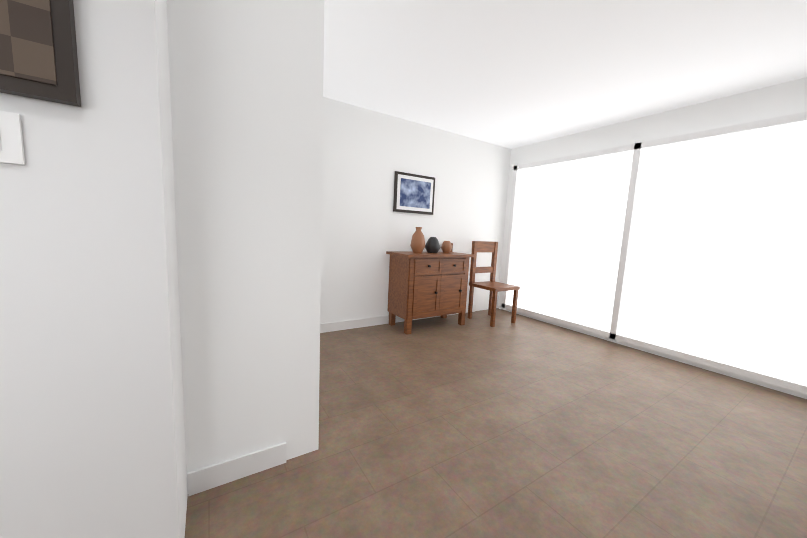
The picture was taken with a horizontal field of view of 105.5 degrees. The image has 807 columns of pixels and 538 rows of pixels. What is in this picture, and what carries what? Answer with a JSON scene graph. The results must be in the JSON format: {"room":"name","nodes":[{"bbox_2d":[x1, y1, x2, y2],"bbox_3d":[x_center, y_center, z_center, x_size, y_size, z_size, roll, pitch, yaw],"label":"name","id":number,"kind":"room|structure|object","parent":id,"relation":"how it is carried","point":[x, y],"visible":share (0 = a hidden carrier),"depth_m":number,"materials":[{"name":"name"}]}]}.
{"room":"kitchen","nodes":[
{"label":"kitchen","id":0,"kind":"room"},
{"bbox_2d":[0,0,187,537],"bbox_3d":[-1.133,-0.226,0.749,0.900,2.420,0.350,-2,8,-32],"label":"wall","id":1,"kind":"structure","parent":0,"point":[92,433],"depth_m":0.79,"materials":[{"name":"white paint"}]},
{"bbox_2d":[0,111,24,164],"bbox_3d":[-0.938,-0.290,0.644,0.180,0.110,0.011,-2,8,-32],"label":"switch plate","id":2,"kind":"object","parent":1,"relation":"attached to","point":[11,146],"visible":1,"depth_m":0.68,"materials":[{"name":"white plastic"}]},
{"bbox_2d":[0,0,80,106],"bbox_3d":[-1.005,-0.702,0.525,0.600,0.650,0.034,-2,8,-32],"label":"picture","id":3,"kind":"object","parent":1,"relation":"attached to","point":[38,54],"visible":1,"depth_m":0.67,"materials":[{"name":"brown wood"}]},
{"bbox_2d":[167,0,324,487],"bbox_3d":[-2.415,-0.222,0.231,4.720,2.420,0.150,-2,8,-32],"label":"wall","id":4,"kind":"structure","parent":0,"point":[246,82],"depth_m":1.28,"materials":[{"name":"white paint"}]},
{"bbox_2d":[188,442,285,495],"bbox_3d":[-0.728,0.887,1.373,0.387,0.100,0.012,-2,8,-32],"label":"baseboard","id":5,"kind":"structure","parent":4,"relation":"attached to","point":[216,475],"depth_m":1.36,"materials":[{"name":"white wood"}]},
{"bbox_2d":[320,97,510,323],"bbox_3d":[0.073,-0.548,3.860,3.680,2.420,0.150,-2,8,-32],"label":"wall","id":6,"kind":"structure","parent":0,"point":[367,154],"depth_m":3.58,"materials":[{"name":"white paint"}]},
{"bbox_2d":[320,305,475,332],"bbox_3d":[-0.142,0.620,3.799,2.870,0.100,0.012,-2,8,-32],"label":"baseboard","id":7,"kind":"structure","parent":6,"relation":"attached to","point":[365,322],"depth_m":3.56,"materials":[{"name":"white wood"}]},
{"bbox_2d":[393,171,434,214],"bbox_3d":[0.140,-0.913,3.736,0.580,0.460,0.031,-2,8,-32],"label":"picture","id":8,"kind":"object","parent":6,"relation":"attached to","point":[414,193],"visible":0.98,"depth_m":3.71,"materials":[{"name":"blue"}]},
{"bbox_2d":[185,308,806,537],"bbox_3d":[0.462,1.340,-1.077,8.500,0.100,9.400,-2,8,-32],"label":"floor","id":9,"kind":"structure","parent":0,"point":[478,426],"depth_m":1.66,"materials":[{"name":"tile"}]},
{"bbox_2d":[386,227,475,333],"bbox_3d":[0.329,0.101,3.721,0.990,1.191,0.480,-2,8,-32],"label":"buffet","id":10,"kind":"object","parent":9,"relation":"on","point":[432,281],"visible":0.96,"depth_m":3.55,"materials":[{"name":"brown wood"}]},
{"bbox_2d":[467,241,519,326],"bbox_3d":[1.200,0.171,4.060,0.460,1.050,0.460,-2,8,-32],"label":"dining chair","id":11,"kind":"object","parent":9,"relation":"on","point":[493,286],"visible":1,"depth_m":4.10,"materials":[{"name":"brown wood"}]},
{"bbox_2d":[323,0,806,148],"bbox_3d":[0.577,-1.159,-1.380,8.500,0.100,9.400,-2,8,-32],"label":"ceiling","id":12,"kind":"structure","parent":0,"point":[510,74],"depth_m":2.21,"materials":[{"name":"white paint"}]},
{"bbox_2d":[498,77,806,398],"bbox_3d":[4.044,-0.007,0.914,0.150,2.420,9.150,-2,8,-32],"label":"wall","id":13,"kind":"structure","parent":0,"point":[782,99],"depth_m":2.98,"materials":[{"name":"white paint"}]},
{"bbox_2d":[502,112,806,394],"bbox_3d":[2.397,-0.263,3.311,0.050,2.100,3.080,-2,8,-32],"label":"window","id":14,"kind":"structure","parent":13,"relation":"in","point":[691,247],"depth_m":2.92,"materials":[{"name":"white glass"}]}
]}

